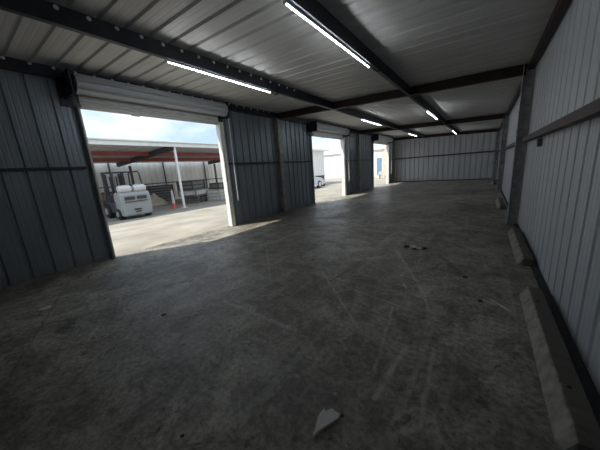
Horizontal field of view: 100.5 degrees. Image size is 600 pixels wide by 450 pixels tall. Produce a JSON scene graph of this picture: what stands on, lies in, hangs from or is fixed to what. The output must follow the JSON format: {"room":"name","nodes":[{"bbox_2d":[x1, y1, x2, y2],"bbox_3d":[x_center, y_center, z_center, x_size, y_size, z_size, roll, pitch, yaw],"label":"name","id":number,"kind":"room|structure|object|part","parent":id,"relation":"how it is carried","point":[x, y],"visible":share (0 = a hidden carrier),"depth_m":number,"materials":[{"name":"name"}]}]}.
{"room":"empty warehouse","nodes":[
{"label":"empty warehouse","id":0,"kind":"room"},
{"bbox_2d":[0,69,392,287],"bbox_3d":[1.056,-3.106,12.540,0.034,3.800,24.800,5,15,36],"label":"wall","id":1,"kind":"structure","parent":0,"point":[51,221],"depth_m":4.92,"materials":[{"name":"grey metal"}]},
{"bbox_2d":[0,166,86,171],"bbox_3d":[-5.276,-0.858,3.957,0.055,0.050,3.000,5,15,36],"label":"beam","id":2,"kind":"structure","parent":1,"relation":"attached to","point":[80,167],"depth_m":4.60,"materials":[{"name":"metal"}]},
{"bbox_2d":[54,67,238,257],"bbox_3d":[-3.190,-1.419,6.438,0.540,3.720,3.842,5,15,36],"label":"door","id":3,"kind":"structure","parent":1,"relation":"in","point":[94,93],"depth_m":5.57,"materials":[{"name":"grey metal"}]},
{"bbox_3d":[-4.267,-0.792,5.269,0.028,3.150,0.035,5,15,36],"label":"guide rail","id":4,"kind":"part","parent":3,"relation":"part of","materials":[{"name":"metal"}]},
{"bbox_2d":[78,94,217,122],"bbox_3d":[-3.398,-2.840,6.165,0.026,0.385,3.240,5,15,36],"label":"curtain","id":5,"kind":"object","parent":3,"relation":"hanging from","point":[86,102],"depth_m":5.77,"materials":[{"name":"metal"}]},
{"bbox_2d":[70,72,227,116],"bbox_3d":[-3.251,-3.036,6.040,0.363,0.364,3.440,5,15,36],"label":"curtain","id":6,"kind":"object","parent":3,"relation":"hanging from","point":[87,87],"depth_m":5.55,"materials":[{"name":"grey metal"}]},
{"bbox_3d":[-2.321,-1.486,7.788,0.080,3.150,0.030,5,15,36],"label":"guide rail","id":7,"kind":"part","parent":3,"relation":"part of","materials":[{"name":"metal"}]},
{"bbox_3d":[-2.082,-2.022,7.815,0.034,2.550,0.186,-7,13,-14],"label":"hoist chain","id":8,"kind":"part","parent":3,"relation":"part of","materials":[{"name":"silver metal"}]},
{"bbox_2d":[228,161,310,164],"bbox_3d":[-0.930,-2.450,9.782,0.055,0.050,4.880,5,15,36],"label":"beam","id":9,"kind":"structure","parent":1,"relation":"attached to","point":[248,162],"depth_m":9.18,"materials":[{"name":"metal"}]},
{"bbox_2d":[306,121,349,202],"bbox_3d":[1.675,-3.201,12.960,0.540,3.720,3.742,5,15,36],"label":"door","id":10,"kind":"structure","parent":1,"relation":"in","point":[321,130],"depth_m":12.49,"materials":[{"name":"grey metal"}]},
{"bbox_3d":[0.627,-2.586,11.830,0.028,3.150,0.035,5,15,36],"label":"guide rail","id":11,"kind":"part","parent":10,"relation":"part of","materials":[{"name":"metal"}]},
{"bbox_2d":[312,131,342,138],"bbox_3d":[1.468,-4.622,12.687,0.026,0.385,3.140,5,15,36],"label":"curtain","id":12,"kind":"object","parent":10,"relation":"hanging from","point":[315,133],"depth_m":12.49,"materials":[{"name":"metal"}]},
{"bbox_2d":[317,122,348,134],"bbox_3d":[1.615,-4.819,12.562,0.363,0.364,3.340,5,15,36],"label":"curtain","id":13,"kind":"object","parent":10,"relation":"hanging from","point":[325,129],"depth_m":12.35,"materials":[{"name":"grey metal"}]},
{"bbox_3d":[2.515,-3.257,14.271,0.080,3.150,0.030,5,15,36],"label":"guide rail","id":14,"kind":"part","parent":10,"relation":"part of","materials":[{"name":"metal"}]},
{"bbox_3d":[2.754,-3.793,14.298,0.034,2.550,0.186,-7,13,-14],"label":"hoist chain","id":15,"kind":"part","parent":10,"relation":"part of","materials":[{"name":"silver metal"}]},
{"bbox_2d":[371,134,393,187],"bbox_3d":[6.447,-4.950,19.357,0.540,3.720,3.882,5,15,36],"label":"door","id":16,"kind":"structure","parent":1,"relation":"in","point":[378,139],"depth_m":19.41,"materials":[{"name":"grey metal"}]},
{"bbox_3d":[5.359,-4.319,18.172,0.028,3.150,0.035,5,15,36],"label":"guide rail","id":17,"kind":"part","parent":16,"relation":"part of","materials":[{"name":"metal"}]},
{"bbox_2d":[374,140,387,143],"bbox_3d":[6.240,-6.371,19.084,0.026,0.385,3.280,5,15,36],"label":"curtain","id":18,"kind":"object","parent":16,"relation":"hanging from","point":[378,141],"depth_m":18.84,"materials":[{"name":"metal"}]},
{"bbox_2d":[379,135,392,141],"bbox_3d":[6.387,-6.567,18.959,0.363,0.364,3.480,5,15,36],"label":"curtain","id":19,"kind":"object","parent":16,"relation":"hanging from","point":[381,138],"depth_m":18.90,"materials":[{"name":"grey metal"}]},
{"bbox_3d":[7.329,-5.020,20.723,0.080,3.150,0.030,5,15,36],"label":"guide rail","id":20,"kind":"part","parent":16,"relation":"part of","materials":[{"name":"metal"}]},
{"bbox_3d":[7.567,-5.556,20.749,0.034,2.550,0.186,-7,13,-14],"label":"hoist chain","id":21,"kind":"part","parent":16,"relation":"part of","materials":[{"name":"silver metal"}]},
{"bbox_2d":[0,0,557,137],"bbox_3d":[3.799,-4.597,10.086,7.896,0.326,25.500,5,15,36],"label":"ceiling","id":22,"kind":"structure","parent":0,"point":[421,41],"depth_m":4.22,"materials":[{"name":"grey metal"}]},
{"bbox_2d":[360,113,504,133],"bbox_3d":[6.625,-5.436,13.598,7.086,0.472,0.120,5,15,36],"label":"rafter","id":23,"kind":"object","parent":22,"relation":"attached to","point":[495,116],"visible":1,"depth_m":13.12,"materials":[{"name":"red metal"}]},
{"bbox_2d":[395,128,498,139],"bbox_3d":[11.123,-7.083,19.627,7.086,0.472,0.120,5,15,36],"label":"rafter","id":24,"kind":"object","parent":22,"relation":"attached to","point":[496,129],"visible":0.86,"depth_m":19.26,"materials":[{"name":"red metal"}]},
{"bbox_3d":[-2.534,-2.080,1.322,7.086,0.472,0.120,5,15,36],"label":"rafter","id":25,"kind":"object","parent":22,"relation":"attached to","visible":0},
{"bbox_2d":[0,55,394,139],"bbox_3d":[1.033,-4.858,12.079,0.178,0.167,24.800,5,15,36],"label":"strut","id":26,"kind":"object","parent":25,"relation":"attached to","point":[6,63],"visible":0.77,"depth_m":4.65,"materials":[{"name":"metal"}]},
{"bbox_2d":[0,0,424,137],"bbox_3d":[2.975,-4.583,10.705,0.103,0.212,24.800,5,15,36],"label":"ceiling beam","id":27,"kind":"structure","parent":25,"relation":"attached to","point":[45,11],"depth_m":3.64,"materials":[{"name":"metal"}]},
{"bbox_2d":[165,59,270,92],"bbox_3d":[-1.406,-2.855,4.892,0.030,0.051,2.440,5,15,36],"label":"strip light","id":28,"kind":"object","parent":27,"relation":"attached to","point":[166,60],"visible":1,"depth_m":4.60,"materials":[{"name":"white plastic"}]},
{"bbox_2d":[288,0,458,134],"bbox_3d":[4.879,-4.333,9.353,0.075,0.212,24.800,5,15,36],"label":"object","id":29,"kind":"structure","parent":25,"relation":"attached to","point":[313,9],"depth_m":3.93,"materials":[{"name":"metal"}]},
{"bbox_2d":[283,0,369,67],"bbox_3d":[0.544,-2.617,3.579,0.030,0.051,2.440,5,15,36],"label":"strip light","id":30,"kind":"object","parent":29,"relation":"attached to","point":[285,2],"visible":1,"depth_m":3.20,"materials":[{"name":"white plastic"}]},
{"bbox_2d":[0,179,587,449],"bbox_3d":[4.189,-0.897,10.807,7.506,0.200,24.900,5,15,36],"label":"floor","id":31,"kind":"structure","parent":0,"point":[276,315],"depth_m":2.50,"materials":[{"name":"concrete"}]},
{"bbox_2d":[38,305,50,310],"bbox_3d":[-3.547,1.157,3.469,0.133,0.021,0.105,-9,13,-22],"label":"paper scrap","id":32,"kind":"object","parent":31,"relation":"on","point":[47,307],"visible":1,"depth_m":3.45,"materials":[{"name":"paper"}]},
{"bbox_2d":[274,118,287,211],"bbox_3d":[-0.755,-2.313,9.970,0.199,3.610,0.260,5,15,36],"label":"steel column","id":33,"kind":"structure","parent":31,"relation":"on","point":[278,134],"depth_m":9.92,"materials":[{"name":"grey metal"}]},
{"bbox_2d":[278,64,526,119],"bbox_3d":[2.058,-3.762,7.476,7.086,0.472,0.120,5,15,36],"label":"rafter","id":34,"kind":"object","parent":33,"relation":"on","point":[514,71],"visible":1,"depth_m":6.57,"materials":[{"name":"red metal"}]},
{"bbox_2d":[313,408,339,438],"bbox_3d":[0.160,1.293,1.623,0.125,0.035,0.225,5,15,36],"label":"fragment","id":35,"kind":"object","parent":31,"relation":"on","point":[326,418],"visible":1,"depth_m":1.64,"materials":[{"name":"grey concrete"}]},
{"bbox_2d":[357,133,360,190],"bbox_3d":[3.812,-3.987,16.093,0.199,3.610,0.260,5,15,36],"label":"steel column","id":36,"kind":"structure","parent":31,"relation":"on","point":[358,135],"depth_m":16.02,"materials":[{"name":"grey metal"}]},
{"bbox_2d":[392,140,394,181],"bbox_3d":[8.310,-5.634,22.122,0.199,3.610,0.260,5,15,36],"label":"steel column","id":37,"kind":"structure","parent":31,"relation":"on","point":[393,170],"depth_m":22.13,"materials":[{"name":"grey metal"}]},
{"bbox_2d":[493,130,500,178],"bbox_3d":[14.140,-5.085,17.922,0.226,3.524,0.260,5,15,36],"label":"steel column","id":38,"kind":"structure","parent":31,"relation":"on","point":[499,131],"depth_m":17.91,"materials":[{"name":"grey metal"}]},
{"bbox_2d":[496,197,505,209],"bbox_3d":[6.843,-0.758,8.514,0.215,0.140,1.950,5,15,36],"label":"wheel stop","id":39,"kind":"object","parent":31,"relation":"on","point":[500,204],"visible":1,"depth_m":8.05,"materials":[{"name":"concrete"}]},
{"bbox_2d":[490,299,511,312],"bbox_3d":[2.228,0.899,2.773,0.034,0.012,0.292,-5,12,-5],"label":"wood splinter","id":40,"kind":"object","parent":31,"relation":"on","point":[491,300],"visible":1,"depth_m":2.76,"materials":[{"name":"wood"}]},
{"bbox_2d":[496,113,508,189],"bbox_3d":[9.642,-3.438,11.894,0.226,3.524,0.260,5,15,36],"label":"steel column","id":41,"kind":"structure","parent":31,"relation":"on","point":[506,119],"depth_m":11.87,"materials":[{"name":"grey metal"}]},
{"bbox_2d":[499,0,571,129],"bbox_3d":[6.886,-4.113,7.916,0.100,0.127,24.800,5,15,36],"label":"strut","id":42,"kind":"object","parent":41,"relation":"attached to","point":[561,6],"visible":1,"depth_m":3.97,"materials":[{"name":"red metal"}]},
{"bbox_2d":[505,64,535,223],"bbox_3d":[5.074,-1.764,5.771,0.226,3.524,0.260,5,15,36],"label":"steel column","id":43,"kind":"structure","parent":31,"relation":"on","point":[527,86],"depth_m":5.73,"materials":[{"name":"grey metal"}]},
{"bbox_2d":[508,227,535,266],"bbox_3d":[3.971,0.327,4.515,0.215,0.140,2.050,5,15,36],"label":"wheel stop","id":44,"kind":"object","parent":31,"relation":"on","point":[523,256],"visible":0.99,"depth_m":4.13,"materials":[{"name":"concrete"}]},
{"bbox_2d":[520,287,599,449],"bbox_3d":[2.116,0.987,2.120,0.215,0.140,2.050,5,15,36],"label":"wheel stop","id":45,"kind":"object","parent":31,"relation":"on","point":[574,425],"visible":1,"depth_m":1.69,"materials":[{"name":"concrete"}]},
{"bbox_2d":[395,132,496,180],"bbox_3d":[11.326,-5.505,20.108,7.396,3.800,0.075,5,15,36],"label":"wall","id":46,"kind":"structure","parent":0,"point":[474,165],"depth_m":19.87,"materials":[{"name":"grey metal"}]},
{"bbox_2d":[395,178,491,181],"bbox_3d":[11.399,-3.667,20.473,6.946,0.050,0.046,5,15,36],"label":"trim","id":47,"kind":"structure","parent":46,"relation":"attached to","point":[487,178],"depth_m":20.43,"materials":[{"name":"black metal"}]},
{"bbox_2d":[395,150,494,159],"bbox_3d":[11.252,-5.581,20.030,6.996,0.090,0.098,5,15,36],"label":"beam","id":48,"kind":"structure","parent":46,"relation":"attached to","point":[494,150],"depth_m":19.68,"materials":[{"name":"metal"}]},
{"bbox_2d":[497,0,599,394],"bbox_3d":[7.077,-2.422,8.235,0.034,3.530,24.800,5,15,36],"label":"wall","id":49,"kind":"structure","parent":0,"point":[559,215],"depth_m":2.67,"materials":[{"name":"grey metal"}]},
{"bbox_2d":[536,138,542,146],"bbox_3d":[3.928,-1.353,4.095,0.069,0.130,0.090,5,15,36],"label":"electrical box","id":50,"kind":"object","parent":49,"relation":"attached to","point":[539,141],"visible":1,"depth_m":4.06,"materials":[{"name":"grey metal"}]},
{"bbox_2d":[503,98,599,149],"bbox_3d":[5.101,-1.927,5.681,0.100,0.095,15.460,5,15,36],"label":"beam","id":51,"kind":"structure","parent":49,"relation":"attached to","point":[591,110],"depth_m":2.45,"materials":[{"name":"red metal"}]},
{"bbox_2d":[514,223,599,427],"bbox_3d":[2.538,0.940,2.450,0.073,0.030,9.000,5,15,36],"label":"trim","id":52,"kind":"structure","parent":49,"relation":"attached to","point":[590,390],"depth_m":2.07,"materials":[{"name":"black metal"}]},
{"label":"outside","id":53,"kind":"structure","parent":0,"visible":0},
{"bbox_2d":[106,176,385,255],"bbox_3d":[-17.761,-5.772,40.410,63.260,0.290,135.000,5,15,36],"label":"ground","id":54,"kind":"structure","parent":53,"point":[165,224],"depth_m":9.90,"materials":[{"name":"beige concrete"}]},
{"bbox_2d":[100,171,152,219],"bbox_3d":[-8.958,-1.536,12.432,3.624,2.188,1.424,5,15,36],"label":"forklift","id":55,"kind":"object","parent":54,"relation":"on","point":[127,200],"visible":1,"depth_m":11.60,"materials":[{"name":"grey paint"}]},
{"bbox_3d":[-7.942,-1.621,11.261,0.374,0.337,0.531,5,15,36],"label":"gas tank","id":56,"kind":"part","parent":55,"relation":"part of","materials":[{"name":"white metal"}]},
{"bbox_2d":[124,196,134,199],"bbox_3d":[-7.662,-1.204,11.238,0.055,0.148,0.407,5,15,36],"label":"vent","id":57,"kind":"object","parent":55,"relation":"attached to","point":[125,197],"depth_m":11.21,"materials":[{"name":"grey paint"}]},
{"bbox_3d":[-7.586,-1.752,11.739,0.374,0.337,0.531,5,15,36],"label":"gas tank","id":58,"kind":"part","parent":55,"relation":"part of","materials":[{"name":"white metal"}]},
{"bbox_2d":[137,195,146,198],"bbox_3d":[-7.372,-1.311,11.628,0.055,0.148,0.407,5,15,36],"label":"vent","id":59,"kind":"object","parent":55,"relation":"attached to","point":[138,196],"depth_m":11.61,"materials":[{"name":"grey paint"}]},
{"bbox_2d":[87,137,219,207],"bbox_3d":[-10.723,-2.825,15.529,8.720,3.620,21.000,5,15,36],"label":"canopy","id":60,"kind":"object","parent":54,"relation":"on","point":[122,152],"visible":0.49,"depth_m":14.73,"materials":[{"name":"white metal"}]},
{"bbox_3d":[-12.948,-3.128,19.406,0.150,2.860,0.140,5,15,36],"label":"post","id":61,"kind":"part","parent":60,"relation":"part of","materials":[{"name":"metal"}]},
{"bbox_3d":[-6.741,-2.631,13.952,0.110,3.360,0.100,5,15,36],"label":"post","id":62,"kind":"part","parent":60,"relation":"part of","materials":[{"name":"white metal"}]},
{"bbox_3d":[-8.509,-4.754,25.356,0.150,2.860,0.140,5,15,36],"label":"post","id":63,"kind":"part","parent":60,"relation":"part of","materials":[{"name":"metal"}]},
{"bbox_2d":[94,162,222,196],"bbox_3d":[-15.012,-2.990,17.726,0.185,3.600,27.500,5,15,36],"label":"fence","id":64,"kind":"object","parent":54,"relation":"on","point":[161,173],"visible":0.11,"depth_m":21.77,"materials":[{"name":"metal"}]},
{"bbox_3d":[-14.147,-3.138,18.815,0.080,3.300,0.080,5,15,36],"label":"post","id":65,"kind":"part","parent":64,"relation":"part of","materials":[{"name":"metal"}]},
{"bbox_3d":[-14.997,-2.587,17.825,0.060,0.070,27.500,5,15,36],"label":"rail","id":66,"kind":"part","parent":64,"relation":"part of","materials":[{"name":"metal"}]},
{"bbox_3d":[-11.810,-3.994,21.947,0.080,3.300,0.080,5,15,36],"label":"post","id":67,"kind":"part","parent":64,"relation":"part of","materials":[{"name":"metal"}]},
{"bbox_3d":[-9.474,-4.850,25.079,0.080,3.300,0.080,5,15,36],"label":"post","id":68,"kind":"part","parent":64,"relation":"part of","materials":[{"name":"metal"}]},
{"bbox_2d":[150,193,167,205],"bbox_3d":[-9.950,-1.773,17.062,1.525,0.825,1.598,-6,12,-8],"label":"heap","id":69,"kind":"object","parent":54,"relation":"on","point":[156,201],"visible":0.62,"depth_m":16.75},
{"bbox_2d":[146,184,174,200],"bbox_3d":[-11.097,-2.469,19.609,0.970,1.250,1.970,3,14,30],"label":"crate","id":70,"kind":"object","parent":54,"relation":"on","point":[162,191],"visible":0.62,"depth_m":19.44,"materials":[{"name":"grey wood"}]},
{"bbox_2d":[171,189,178,208],"bbox_3d":[-7.333,-1.513,14.406,0.320,1.090,0.320,5,15,36],"label":"traffic cone","id":71,"kind":"object","parent":54,"relation":"on","point":[172,195],"visible":1,"depth_m":14.38,"materials":[{"name":"orange plastic"}]},
{"bbox_2d":[185,199,207,202],"bbox_3d":[-7.141,-1.641,17.140,1.200,0.142,1.000,0,13,16],"label":"pallet","id":72,"kind":"object","parent":54,"relation":"on","point":[200,200],"visible":0.73,"depth_m":16.76,"materials":[{"name":"grey wood"}]},
{"bbox_2d":[184,197,207,200],"bbox_3d":[-7.152,-1.797,17.105,1.200,0.142,1.000,-1,13,14],"label":"pallet","id":73,"kind":"object","parent":72,"relation":"on","point":[201,198],"visible":0.68,"depth_m":16.71,"materials":[{"name":"grey wood"}]},
{"bbox_2d":[184,194,206,198],"bbox_3d":[-7.163,-1.953,17.071,1.200,0.142,1.000,-1,13,13],"label":"pallet","id":74,"kind":"object","parent":73,"relation":"on","point":[205,195],"visible":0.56,"depth_m":16.65,"materials":[{"name":"grey wood"}]},
{"bbox_2d":[178,188,209,196],"bbox_3d":[-7.184,-2.244,17.007,1.370,0.420,1.570,-1,13,15],"label":"crate","id":75,"kind":"object","parent":74,"relation":"on","point":[202,191],"visible":0.84,"depth_m":16.39,"materials":[{"name":"grey wood"}]},
{"bbox_2d":[176,180,205,189],"bbox_3d":[-7.306,-2.695,16.784,1.170,0.550,1.370,-1,13,13],"label":"crate","id":76,"kind":"object","parent":75,"relation":"on","point":[196,184],"visible":1,"depth_m":16.25,"materials":[{"name":"grey wood"}]},
{"bbox_2d":[206,188,224,200],"bbox_3d":[-5.800,-2.216,17.898,0.970,0.750,1.570,-2,13,11],"label":"crate","id":77,"kind":"object","parent":54,"relation":"on","point":[213,194],"visible":0.7,"depth_m":17.22,"materials":[{"name":"grey wood"}]},
{"bbox_2d":[209,182,223,188],"bbox_3d":[-5.967,-2.855,18.104,0.770,0.420,0.870,0,13,19],"label":"crate","id":78,"kind":"object","parent":77,"relation":"on","point":[219,185],"visible":0.8,"depth_m":17.79,"materials":[{"name":"grey wood"}]},
{"bbox_2d":[314,176,323,187],"bbox_3d":[0.210,-3.783,21.409,1.830,1.460,4.310,5,15,36],"label":"car","id":79,"kind":"object","parent":54,"relation":"on","point":[318,181],"visible":0.27,"depth_m":21.87,"materials":[{"name":"white paint"}]},
{"bbox_2d":[312,149,328,182],"bbox_3d":[-1.073,-6.117,27.355,6.650,3.620,5.800,5,15,36],"label":"building","id":80,"kind":"structure","parent":54,"relation":"on","point":[318,154],"depth_m":26.60,"materials":[{"name":"white paint"}]},
{"bbox_2d":[324,146,385,178],"bbox_3d":[9.169,-10.191,41.431,21.400,4.100,8.450,5,15,36],"label":"stucco building","id":81,"kind":"structure","parent":54,"relation":"on","point":[332,161],"depth_m":38.82,"materials":[{"name":"white paint"}]},
{"bbox_3d":[11.208,-8.206,35.350,0.680,2.550,0.080,5,15,36],"label":"door","id":82,"kind":"part","parent":81,"relation":"part of","materials":[{"name":"blue paint"}]},
{"bbox_3d":[-13.485,-1.464,17.451,0.870,0.550,1.170,3,14,30],"label":"crate","id":83,"kind":"object","parent":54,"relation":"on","visible":0},
{"bbox_2d":[100,192,112,200],"bbox_3d":[-13.524,-2.003,17.332,0.720,0.556,0.900,5,15,36],"label":"carton","id":84,"kind":"object","parent":83,"relation":"on","point":[100,192],"visible":0.21,"depth_m":17.00,"materials":[{"name":"brown cardboard"}]}
]}

